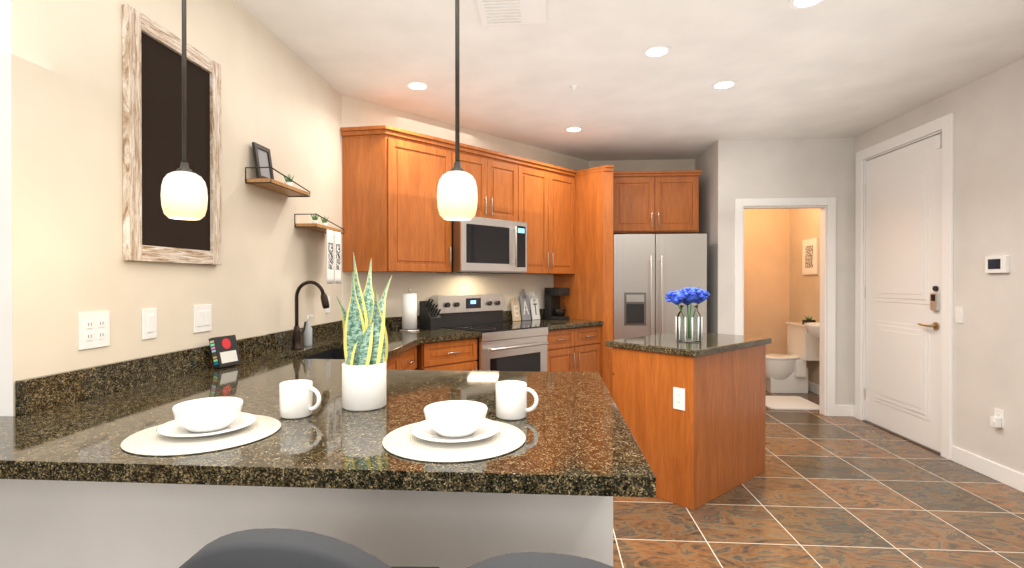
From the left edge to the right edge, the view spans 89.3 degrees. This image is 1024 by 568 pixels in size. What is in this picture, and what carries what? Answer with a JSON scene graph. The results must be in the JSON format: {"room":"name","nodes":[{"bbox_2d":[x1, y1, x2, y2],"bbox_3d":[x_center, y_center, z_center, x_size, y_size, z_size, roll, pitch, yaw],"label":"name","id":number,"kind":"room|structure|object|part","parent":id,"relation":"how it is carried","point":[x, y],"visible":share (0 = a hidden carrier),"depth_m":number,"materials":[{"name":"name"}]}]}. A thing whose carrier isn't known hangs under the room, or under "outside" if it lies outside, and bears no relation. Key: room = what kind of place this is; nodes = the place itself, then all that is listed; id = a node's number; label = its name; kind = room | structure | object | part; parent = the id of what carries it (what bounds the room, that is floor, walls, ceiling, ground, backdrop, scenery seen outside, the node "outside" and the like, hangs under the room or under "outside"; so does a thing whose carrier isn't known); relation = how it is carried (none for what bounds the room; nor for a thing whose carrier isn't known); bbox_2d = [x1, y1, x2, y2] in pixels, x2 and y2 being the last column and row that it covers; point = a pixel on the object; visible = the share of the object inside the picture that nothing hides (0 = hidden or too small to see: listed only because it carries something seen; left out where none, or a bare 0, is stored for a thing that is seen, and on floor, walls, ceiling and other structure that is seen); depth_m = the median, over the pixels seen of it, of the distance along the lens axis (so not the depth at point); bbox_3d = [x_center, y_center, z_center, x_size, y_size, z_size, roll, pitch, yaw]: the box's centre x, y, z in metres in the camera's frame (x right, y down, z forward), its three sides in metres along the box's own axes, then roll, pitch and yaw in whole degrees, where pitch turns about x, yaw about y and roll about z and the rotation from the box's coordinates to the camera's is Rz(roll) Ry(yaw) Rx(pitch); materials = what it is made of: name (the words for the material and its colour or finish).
{"room":"kitchen","nodes":[
{"label":"kitchen","id":0,"kind":"room"},
{"bbox_2d":[0,0,12,415],"bbox_3d":[-2.959,-0.049,1.640,3.068,2.680,0.100,0,0,4],"label":"wall","id":1,"kind":"structure","parent":0,"point":[6,386],"depth_m":1.48,"materials":[{"name":"beige paint"}]},
{"bbox_2d":[11,0,341,415],"bbox_3d":[-1.395,-0.054,2.694,0.100,2.680,2.419,0,0,4],"label":"wall","id":2,"kind":"structure","parent":0,"point":[280,100],"depth_m":1.92,"materials":[{"name":"beige paint"}]},
{"bbox_2d":[78,311,109,349],"bbox_3d":[-1.407,0.155,1.748,0.008,0.120,0.115,0,0,4],"label":"electrical outlet","id":3,"kind":"object","parent":2,"relation":"attached to","point":[93,329],"visible":1,"depth_m":1.74,"materials":[{"name":"white plastic"}]},
{"bbox_2d":[142,308,156,339],"bbox_3d":[-1.390,0.153,1.990,0.008,0.115,0.070,0,0,4],"label":"light switch","id":4,"kind":"object","parent":2,"relation":"attached to","point":[149,323],"visible":1,"depth_m":1.98,"materials":[{"name":"white plastic"}]},
{"bbox_2d":[122,4,221,264],"bbox_3d":[-1.371,-0.546,2.128,0.025,0.920,0.530,0,0,4],"label":"frame","id":5,"kind":"object","parent":2,"relation":"attached to","point":[152,98],"visible":1,"depth_m":2.04,"materials":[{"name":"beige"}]},
{"bbox_2d":[193,304,211,332],"bbox_3d":[-1.369,0.152,2.296,0.008,0.120,0.115,0,0,4],"label":"light switch","id":6,"kind":"object","parent":2,"relation":"attached to","point":[202,318],"visible":1,"depth_m":2.29,"materials":[{"name":"white plastic"}]},
{"bbox_2d":[245,167,309,196],"bbox_3d":[-1.267,-0.551,2.833,0.139,0.084,0.435,0,0,4],"label":"shelf","id":7,"kind":"object","parent":2,"relation":"attached to","point":[270,184],"visible":1,"depth_m":2.76,"materials":[{"name":"brown wood"}]},
{"bbox_2d":[252,142,273,178],"bbox_3d":[-1.306,-0.632,2.724,0.040,0.190,0.150,0,0,4],"label":"framed picture","id":8,"kind":"object","parent":7,"relation":"on","point":[262,155],"visible":0.75,"depth_m":2.71,"materials":[{"name":"black wood"}]},
{"bbox_2d":[283,174,293,185],"bbox_3d":[-1.259,-0.579,2.922,0.059,0.085,0.059,0,0,4],"label":"succulent","id":9,"kind":"object","parent":7,"relation":"on","point":[288,182],"visible":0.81,"depth_m":2.91,"materials":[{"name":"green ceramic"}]},
{"bbox_2d":[294,214,343,233],"bbox_3d":[-1.232,-0.384,3.342,0.139,0.084,0.435,0,0,4],"label":"shelf","id":10,"kind":"object","parent":2,"relation":"attached to","point":[316,227],"visible":0.96,"depth_m":3.20,"materials":[{"name":"brown wood"}]},
{"bbox_2d":[311,213,318,223],"bbox_3d":[-1.236,-0.408,3.252,0.053,0.080,0.053,0,0,4],"label":"pot","id":11,"kind":"object","parent":10,"relation":"on","point":[314,219],"visible":0.85,"depth_m":3.24,"materials":[{"name":"white ceramic"}]},
{"bbox_2d":[321,215,328,225],"bbox_3d":[-1.226,-0.409,3.392,0.053,0.080,0.053,0,0,4],"label":"pot","id":12,"kind":"object","parent":10,"relation":"on","point":[324,222],"visible":0.77,"depth_m":3.38,"materials":[{"name":"white ceramic"}]},
{"bbox_2d":[327,229,333,283],"bbox_3d":[-1.157,-0.172,3.298,0.012,0.340,0.102,0,0,4],"label":"hanging towel","id":13,"kind":"object","parent":10,"relation":"hanging from","point":[330,256],"visible":1,"depth_m":3.30,"materials":[{"name":"white fabric"}]},
{"bbox_2d":[334,231,340,283],"bbox_3d":[-1.149,-0.173,3.413,0.012,0.340,0.102,0,0,4],"label":"hanging towel","id":14,"kind":"object","parent":10,"relation":"hanging from","point":[337,257],"visible":0.96,"depth_m":3.41,"materials":[{"name":"white fabric"}]},
{"bbox_2d":[325,296,329,312],"bbox_3d":[-1.278,0.141,3.599,0.008,0.115,0.070,0,0,4],"label":"electrical outlet","id":15,"kind":"object","parent":2,"relation":"attached to","point":[327,310],"visible":0.38,"depth_m":3.60,"materials":[{"name":"white plastic"}]},
{"bbox_2d":[0,479,612,567],"bbox_3d":[-0.584,0.857,1.439,1.695,0.872,0.120,0,0,4],"label":"wall","id":16,"kind":"structure","parent":0,"point":[63,524],"depth_m":1.38,"materials":[{"name":"white paint"}]},
{"bbox_2d":[341,95,588,316],"bbox_3d":[-0.187,-0.066,4.976,3.120,2.680,0.100,0,0,-44],"label":"wall","id":17,"kind":"structure","parent":0,"point":[358,113],"depth_m":4.48,"materials":[{"name":"beige paint"}]},
{"bbox_2d":[340,125,399,271],"bbox_3d":[-1.060,-0.609,3.833,0.266,1.033,0.297,0,0,-44],"label":"upper cabinet","id":18,"kind":"object","parent":17,"relation":"attached to","point":[393,220],"depth_m":3.81,"materials":[{"name":"brown wood"}]},
{"bbox_2d":[396,129,454,272],"bbox_3d":[-0.775,-0.610,4.114,0.643,1.033,0.297,0,0,-44],"label":"upper cabinet","id":19,"kind":"object","parent":17,"relation":"attached to","point":[425,237],"depth_m":4.00,"materials":[{"name":"brown wood"}]},
{"bbox_2d":[460,145,519,221],"bbox_3d":[-0.317,-0.841,4.563,0.760,0.575,0.297,0,0,-44],"label":"upper cabinet","id":20,"kind":"object","parent":17,"relation":"attached to","point":[496,176],"depth_m":4.52,"materials":[{"name":"brown wood"}]},
{"bbox_2d":[446,217,526,273],"bbox_3d":[-0.263,-0.322,4.510,0.754,0.460,0.450,0,0,-44],"label":"microwave","id":21,"kind":"object","parent":20,"relation":"attached to","point":[480,245],"visible":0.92,"depth_m":4.32,"materials":[{"name":"silver metal"}]},
{"bbox_2d":[520,157,575,274],"bbox_3d":[0.227,-0.615,5.099,0.885,1.033,0.297,0,0,-44],"label":"upper cabinet","id":22,"kind":"object","parent":17,"relation":"attached to","point":[547,193],"depth_m":5.02,"materials":[{"name":"brown wood"}]},
{"bbox_2d":[236,0,1023,160],"bbox_3d":[-0.491,-1.442,2.282,7.900,0.100,9.700,0,0,4],"label":"ceiling","id":23,"kind":"structure","parent":0,"point":[839,68],"depth_m":3.27,"materials":[{"name":"paint"}]},
{"bbox_2d":[161,0,207,219],"bbox_3d":[-0.993,-0.793,1.569,0.124,1.189,0.124,0,0,4],"label":"pendant light","id":24,"kind":"object","parent":23,"relation":"hanging from","point":[184,194],"visible":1,"depth_m":1.54,"materials":[{"name":"white glass"}]},
{"bbox_2d":[405,81,429,90],"bbox_3d":[-0.666,-1.397,3.658,0.170,0.003,0.170,0,0,4],"label":"recessed light","id":25,"kind":"object","parent":23,"relation":"in","point":[417,86],"visible":1,"depth_m":3.66,"materials":[{"name":"white"}]},
{"bbox_2d":[437,0,477,220],"bbox_3d":[-0.163,-0.790,1.541,0.124,1.194,0.124,0,0,4],"label":"pendant light","id":26,"kind":"object","parent":23,"relation":"hanging from","point":[457,196],"visible":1,"depth_m":1.51,"materials":[{"name":"white glass"}]},
{"bbox_2d":[476,0,545,24],"bbox_3d":[0.003,-1.385,2.609,0.340,0.015,0.300,0,0,4],"label":"ceiling vent","id":27,"kind":"object","parent":23,"relation":"in","point":[499,12],"visible":1,"depth_m":2.63,"materials":[{"name":"white metal"}]},
{"bbox_2d":[564,127,582,131],"bbox_3d":[0.560,-1.402,4.705,0.170,0.003,0.170,0,0,4],"label":"recessed light","id":28,"kind":"object","parent":23,"relation":"in","point":[573,129],"visible":1,"depth_m":4.70,"materials":[{"name":"white"}]},
{"bbox_2d":[570,84,577,90],"bbox_3d":[0.437,-1.384,3.661,0.060,0.029,0.060,0,0,4],"label":"ceiling detector","id":29,"kind":"object","parent":23,"relation":"attached to","point":[574,87],"visible":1,"depth_m":3.65,"materials":[{"name":"white plastic"}]},
{"bbox_2d":[642,45,671,57],"bbox_3d":[0.870,-1.394,3.110,0.170,0.003,0.170,0,0,4],"label":"recessed light","id":30,"kind":"object","parent":23,"relation":"in","point":[656,51],"visible":1,"depth_m":3.10,"materials":[{"name":"white"}]},
{"bbox_2d":[711,80,736,89],"bbox_3d":[1.488,-1.397,3.638,0.170,0.003,0.170,0,0,4],"label":"recessed light","id":31,"kind":"object","parent":23,"relation":"in","point":[724,84],"visible":1,"depth_m":3.63,"materials":[{"name":"white"}]},
{"bbox_2d":[789,0,824,8],"bbox_3d":[1.451,-1.391,2.538,0.170,0.003,0.170,0,0,4],"label":"recessed light","id":32,"kind":"object","parent":23,"relation":"in","point":[799,4],"visible":1,"depth_m":2.57,"materials":[{"name":"white"}]},
{"bbox_2d":[589,159,694,170],"bbox_3d":[1.448,-0.071,5.963,1.457,2.680,0.100,0,0,4],"label":"wall","id":33,"kind":"structure","parent":0,"point":[653,165],"depth_m":5.90,"materials":[{"name":"beige paint"}]},
{"bbox_2d":[613,170,701,234],"bbox_3d":[1.488,-0.842,5.574,0.918,0.625,0.642,0,0,4],"label":"upper cabinet","id":34,"kind":"object","parent":33,"relation":"attached to","point":[655,202],"visible":0.92,"depth_m":5.29,"materials":[{"name":"brown wood"}]},
{"bbox_2d":[695,140,723,333],"bbox_3d":[2.072,-0.069,5.519,0.050,2.680,0.900,0,0,4],"label":"wall","id":35,"kind":"structure","parent":0,"point":[709,162],"depth_m":5.21,"materials":[{"name":"beige paint"}]},
{"bbox_2d":[744,209,789,353],"bbox_3d":[2.907,-0.075,6.763,1.343,2.680,0.100,0,0,4],"label":"wall","id":36,"kind":"structure","parent":0,"point":[766,272],"depth_m":6.69,"materials":[{"name":"beige paint"}]},
{"bbox_2d":[723,138,853,404],"bbox_3d":[2.814,-0.067,5.066,1.493,2.680,0.100,0,0,4],"label":"wall","id":37,"kind":"structure","parent":0,"point":[794,168],"depth_m":5.01,"materials":[{"name":"beige paint"}]},
{"bbox_2d":[735,197,835,415],"bbox_3d":[2.645,0.221,5.069,0.940,2.105,0.120,0,0,4],"label":"door frame","id":38,"kind":"structure","parent":37,"relation":"attached to","point":[826,207],"depth_m":5.01,"materials":[{"name":"white wood"}]},
{"bbox_2d":[790,209,819,384],"bbox_3d":[3.571,-0.071,5.915,0.100,2.680,1.700,0,0,4],"label":"wall","id":39,"kind":"structure","parent":0,"point":[805,289],"depth_m":6.29,"materials":[{"name":"beige paint"}]},
{"bbox_2d":[802,238,818,274],"bbox_3d":[3.524,-0.322,6.128,0.022,0.420,0.340,0,0,4],"label":"picture","id":40,"kind":"object","parent":39,"relation":"attached to","point":[810,250],"visible":0.98,"depth_m":6.10,"materials":[{"name":"white"}]},
{"bbox_2d":[808,381,854,410],"bbox_3d":[3.511,1.214,5.876,0.014,0.110,1.600,0,0,4],"label":"baseboard","id":41,"kind":"structure","parent":39,"relation":"attached to","point":[812,387],"depth_m":5.98,"materials":[{"name":"white wood"}]},
{"bbox_2d":[613,391,1023,567],"bbox_3d":[-0.491,1.338,2.297,7.900,0.100,9.700,0,0,4],"label":"floor","id":42,"kind":"structure","parent":0,"point":[821,491],"depth_m":2.90,"materials":[{"name":"tile"}]},
{"bbox_2d":[179,528,439,567],"bbox_3d":[-0.337,0.821,0.902,0.399,0.950,0.413,0,0,1],"label":"bar stool","id":43,"kind":"object","parent":42,"relation":"on","point":[272,548],"visible":1,"depth_m":0.71,"materials":[{"name":"grey fabric"}]},
{"bbox_2d":[386,351,405,369],"bbox_3d":[-1.014,0.848,2.977,0.616,0.872,0.554,0,0,4],"label":"base cabinet","id":44,"kind":"object","parent":42,"relation":"on","point":[398,362],"depth_m":3.14,"materials":[{"name":"brown wood"}]},
{"bbox_2d":[406,346,416,369],"bbox_3d":[-0.985,0.846,3.383,0.616,0.872,0.496,0,0,4],"label":"base cabinet","id":45,"kind":"object","parent":42,"relation":"on","point":[406,360],"depth_m":3.47,"materials":[{"name":"brown wood"}]},
{"bbox_2d":[415,338,476,370],"bbox_3d":[-0.644,0.843,4.003,0.497,0.872,0.649,0,0,-45],"label":"base cabinet","id":46,"kind":"object","parent":42,"relation":"on","point":[460,355],"visible":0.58,"depth_m":3.78,"materials":[{"name":"brown wood"}]},
{"bbox_2d":[432,294,548,371],"bbox_3d":[-0.165,0.687,4.416,0.754,1.180,0.696,0,0,-44],"label":"range","id":47,"kind":"object","parent":42,"relation":"on","point":[504,346],"visible":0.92,"depth_m":4.36,"materials":[{"name":"silver metal"}]},
{"bbox_2d":[467,552,614,567],"bbox_3d":[0.076,0.821,0.833,0.399,0.950,0.413,0,0,9],"label":"bar stool","id":48,"kind":"object","parent":42,"relation":"on","point":[533,560],"visible":1,"depth_m":0.66,"materials":[{"name":"grey fabric"}]},
{"bbox_2d":[547,325,599,374],"bbox_3d":[0.373,0.838,5.002,0.823,0.872,0.649,0,0,-45],"label":"base cabinet","id":49,"kind":"object","parent":42,"relation":"on","point":[577,349],"visible":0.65,"depth_m":4.80,"materials":[{"name":"brown wood"}]},
{"bbox_2d":[503,309,603,329],"bbox_3d":[0.374,0.330,4.999,0.823,0.140,0.652,0,0,-44],"label":"countertop","id":50,"kind":"structure","parent":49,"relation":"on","point":[552,324],"depth_m":4.97,"materials":[{"name":"stone"}]},
{"bbox_2d":[511,296,520,320],"bbox_3d":[0.034,0.239,5.038,0.105,0.239,0.049,0,0,-45],"label":"sign","id":51,"kind":"object","parent":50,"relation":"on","point":[515,310],"visible":1,"depth_m":5.03,"materials":[{"name":"beige wood"}]},
{"bbox_2d":[519,289,530,320],"bbox_3d":[0.127,0.204,5.136,0.120,0.308,0.060,0,0,-44],"label":"sign","id":52,"kind":"object","parent":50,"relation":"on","point":[524,306],"visible":0.98,"depth_m":5.13,"materials":[{"name":"grey wood"}]},
{"bbox_2d":[530,294,539,319],"bbox_3d":[0.229,0.229,5.232,0.110,0.258,0.052,0,0,-44],"label":"sign","id":53,"kind":"object","parent":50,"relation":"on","point":[534,305],"visible":1,"depth_m":5.22,"materials":[{"name":"white wood"}]},
{"bbox_2d":[545,288,568,319],"bbox_3d":[0.468,0.198,5.296,0.160,0.320,0.225,0,0,-45],"label":"coffee maker","id":54,"kind":"object","parent":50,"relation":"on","point":[553,310],"visible":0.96,"depth_m":5.27,"materials":[{"name":"black plastic"}]},
{"bbox_2d":[554,165,613,396],"bbox_3d":[0.729,0.056,5.470,0.576,2.430,0.846,0,0,4],"label":"end panel","id":55,"kind":"object","parent":42,"relation":"on","point":[589,283],"visible":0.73,"depth_m":5.13,"materials":[{"name":"brown wood"}]},
{"bbox_2d":[613,234,706,374],"bbox_3d":[1.466,0.392,5.405,0.890,1.760,0.856,0,0,4],"label":"fridge","id":56,"kind":"object","parent":42,"relation":"on","point":[650,271],"visible":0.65,"depth_m":5.04,"materials":[{"name":"silver metal"}]},
{"bbox_2d":[612,344,765,509],"bbox_3d":[1.184,0.846,3.476,0.940,0.872,0.612,0,0,-41],"label":"kitchen island","id":57,"kind":"object","parent":42,"relation":"on","point":[707,445],"visible":0.75,"depth_m":3.14,"materials":[{"name":"brown wood"}]},
{"bbox_2d":[673,387,684,410],"bbox_3d":[0.967,0.664,3.000,0.008,0.125,0.075,0,0,-41],"label":"outlet","id":58,"kind":"object","parent":57,"relation":"attached to","point":[679,398],"visible":1,"depth_m":3.00,"materials":[{"name":"white plastic"}]},
{"bbox_2d":[606,331,771,356],"bbox_3d":[1.194,0.388,3.461,1.000,0.040,0.640,0,0,-41],"label":"island countertop","id":59,"kind":"structure","parent":57,"relation":"on","point":[708,344],"depth_m":3.27,"materials":[{"name":"stone"}]},
{"bbox_2d":[665,287,709,341],"bbox_3d":[1.142,0.192,3.367,0.289,0.350,0.268,0,0,4],"label":"flower vase","id":60,"kind":"object","parent":59,"relation":"on","point":[687,296],"visible":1,"depth_m":3.33,"materials":[{"name":"clear glass"}]},
{"bbox_2d":[765,396,818,409],"bbox_3d":[2.917,1.261,5.527,0.550,0.018,0.580,0,0,4],"label":"bath rug","id":61,"kind":"object","parent":42,"relation":"on","point":[788,402],"visible":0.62,"depth_m":5.44,"materials":[{"name":"white fabric"}]},
{"bbox_2d":[766,322,819,393],"bbox_3d":[3.195,0.866,6.097,0.667,0.805,0.470,0,0,4],"label":"toilet","id":62,"kind":"object","parent":42,"relation":"on","point":[787,372],"visible":0.71,"depth_m":5.99,"materials":[{"name":"white ceramic"}]},
{"bbox_2d":[802,315,815,323],"bbox_3d":[3.414,0.408,5.959,0.120,0.110,0.060,0,0,4],"label":"potted plant","id":63,"kind":"object","parent":62,"relation":"on","point":[807,320],"visible":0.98,"depth_m":5.94,"materials":[{"name":"green plant"}]},
{"bbox_2d":[804,322,819,338],"bbox_3d":[3.293,0.782,5.448,0.374,0.979,0.456,0,0,4],"label":"pedestal sink","id":64,"kind":"object","parent":42,"relation":"on","point":[813,328],"visible":0.21,"depth_m":5.41,"materials":[{"name":"white ceramic"}]},
{"bbox_2d":[853,58,1023,473],"bbox_3d":[3.088,-0.046,1.087,0.150,2.680,7.800,0,0,4],"label":"wall","id":65,"kind":"structure","parent":0,"point":[988,333],"depth_m":3.47,"materials":[{"name":"beige paint"}]},
{"bbox_2d":[863,133,941,454],"bbox_3d":[3.266,0.071,4.339,0.149,2.412,0.962,0,0,4],"label":"entry door","id":66,"kind":"structure","parent":65,"relation":"in","point":[903,194],"depth_m":4.27,"materials":[{"name":"white painted wood"},{"name":"metal"}]},
{"bbox_2d":[855,113,953,459],"bbox_3d":[3.280,0.017,4.337,0.120,2.520,1.170,0,0,4],"label":"door frame","id":67,"kind":"structure","parent":65,"relation":"attached to","point":[944,124],"depth_m":3.84,"materials":[{"name":"white wood"}]},
{"bbox_2d":[955,307,963,322],"bbox_3d":[3.191,0.221,3.698,0.008,0.115,0.070,0,0,4],"label":"light switch","id":68,"kind":"object","parent":65,"relation":"attached to","point":[959,314],"visible":1,"depth_m":3.69,"materials":[{"name":"white plastic"}]},
{"bbox_2d":[951,445,1023,491],"bbox_3d":[2.967,1.242,0.536,0.014,0.110,6.470,0,0,4],"label":"baseboard","id":69,"kind":"structure","parent":65,"relation":"attached to","point":[998,472],"depth_m":3.44,"materials":[{"name":"white wood"}]},
{"bbox_2d":[990,408,1003,427],"bbox_3d":[3.150,0.872,3.373,0.044,0.115,0.070,0,0,4],"label":"electrical outlet","id":70,"kind":"object","parent":65,"relation":"attached to","point":[995,421],"depth_m":3.36,"materials":[{"name":"white plastic"}]},
{"bbox_3d":[3.168,0.872,3.372,0.008,0.115,0.070,0,0,4],"label":"electrical outlet","id":71,"kind":"part","parent":70,"relation":"part of","materials":[{"name":"white plastic"}]},
{"bbox_2d":[985,255,1009,272],"bbox_3d":[3.160,-0.128,3.377,0.026,0.110,0.160,0,0,4],"label":"panel","id":72,"kind":"object","parent":65,"relation":"attached to","point":[997,264],"visible":0.98,"depth_m":3.36,"materials":[{"name":"white plastic"}]},
{"bbox_3d":[-0.551,0.854,1.890,1.692,0.872,0.780,0,0,4],"label":"base cabinet","id":73,"kind":"object","parent":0,"visible":0},
{"bbox_2d":[0,316,435,482],"bbox_3d":[-1.010,0.453,2.769,0.660,0.362,3.309,0,0,4],"label":"countertop","id":74,"kind":"structure","parent":73,"relation":"on","point":[82,424],"depth_m":1.67,"materials":[{"name":"stone"}]},
{"bbox_2d":[120,415,280,455],"bbox_3d":[-0.775,0.376,1.314,0.348,0.004,0.348,0,0,4],"label":"placemat","id":75,"kind":"object","parent":74,"relation":"on","point":[150,441],"visible":0.71,"depth_m":1.24,"materials":[{"name":"white fabric"}]},
{"bbox_2d":[156,412,256,437],"bbox_3d":[-0.775,0.364,1.324,0.222,0.020,0.222,0,0,4],"label":"plate","id":76,"kind":"object","parent":75,"relation":"on","point":[172,428],"visible":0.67,"depth_m":1.29,"materials":[{"name":"white ceramic"}]},
{"bbox_2d":[172,397,242,432],"bbox_3d":[-0.775,0.336,1.324,0.158,0.062,0.158,0,0,4],"label":"bowl","id":77,"kind":"object","parent":76,"relation":"on","point":[209,414],"visible":1,"depth_m":1.29,"materials":[{"name":"white ceramic"}]},
{"bbox_2d":[209,335,240,368],"bbox_3d":[-1.294,0.304,2.338,0.062,0.138,0.120,0,0,16],"label":"game box","id":78,"kind":"object","parent":74,"relation":"on","point":[224,351],"visible":1,"depth_m":2.32,"materials":[{"name":"black cardboard"}]},
{"bbox_2d":[304,315,312,345],"bbox_3d":[-1.214,0.277,3.094,0.054,0.185,0.048,0,0,4],"label":"soap bottle","id":79,"kind":"object","parent":74,"relation":"on","point":[308,336],"visible":0.96,"depth_m":3.08,"materials":[{"name":"white plastic"}]},
{"bbox_2d":[291,281,329,349],"bbox_3d":[-1.137,0.175,2.958,0.234,0.389,0.106,0,0,12],"label":"faucet","id":80,"kind":"object","parent":74,"relation":"on","point":[296,339],"visible":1,"depth_m":2.94,"materials":[{"name":"black metal"}]},
{"bbox_2d":[399,288,419,331],"bbox_3d":[-0.796,0.199,4.029,0.156,0.330,0.156,0,0,4],"label":"paper towel holder","id":81,"kind":"object","parent":74,"relation":"on","point":[409,311],"visible":1,"depth_m":3.98,"materials":[{"name":"white paper"}]},
{"bbox_2d":[419,299,440,329],"bbox_3d":[-0.650,0.240,4.172,0.100,0.247,0.190,0,0,-44],"label":"knife block","id":82,"kind":"object","parent":74,"relation":"on","point":[429,317],"visible":1,"depth_m":4.15,"materials":[{"name":"black wood"}]},
{"bbox_2d":[136,368,655,497],"bbox_3d":[-0.215,0.397,1.650,1.082,0.040,1.187,0,0,4],"label":"countertop","id":83,"kind":"structure","parent":73,"relation":"on","point":[578,441],"depth_m":1.18,"materials":[{"name":"stone"}]},
{"bbox_2d":[279,380,320,418],"bbox_3d":[-0.603,0.330,1.485,0.124,0.095,0.090,0,0,12],"label":"mug","id":84,"kind":"object","parent":83,"relation":"on","point":[295,399],"visible":1,"depth_m":1.46,"materials":[{"name":"white ceramic"}]},
{"bbox_2d":[336,252,391,410],"bbox_3d":[-0.457,0.139,1.597,0.147,0.475,0.132,0,0,4],"label":"snake plant","id":85,"kind":"object","parent":83,"relation":"on","point":[366,356],"visible":1,"depth_m":1.57,"materials":[{"name":"green plant"}]},
{"bbox_2d":[382,420,525,462],"bbox_3d":[-0.140,0.377,1.273,0.348,0.004,0.348,0,0,4],"label":"placemat","id":86,"kind":"object","parent":83,"relation":"on","point":[406,443],"visible":0.75,"depth_m":1.20,"materials":[{"name":"white fabric"}]},
{"bbox_2d":[410,418,500,442],"bbox_3d":[-0.139,0.364,1.283,0.222,0.020,0.222,0,0,4],"label":"plate","id":87,"kind":"object","parent":86,"relation":"on","point":[424,430],"visible":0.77,"depth_m":1.26,"materials":[{"name":"white ceramic"}]},
{"bbox_2d":[424,400,487,437],"bbox_3d":[-0.139,0.336,1.283,0.158,0.062,0.158,0,0,4],"label":"bowl","id":88,"kind":"object","parent":87,"relation":"on","point":[456,418],"visible":1,"depth_m":1.24,"materials":[{"name":"white ceramic"}]},
{"bbox_2d":[495,380,538,419],"bbox_3d":[0.014,0.330,1.472,0.124,0.095,0.090,0,0,12],"label":"mug","id":89,"kind":"object","parent":83,"relation":"on","point":[511,399],"visible":1,"depth_m":1.44,"materials":[{"name":"white ceramic"}]},
{"bbox_2d":[424,328,480,342],"bbox_3d":[-0.416,0.385,3.966,0.358,0.040,0.836,0,0,4],"label":"countertop","id":90,"kind":"structure","parent":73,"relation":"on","point":[443,334],"depth_m":3.82,"materials":[{"name":"stone"}]}
]}

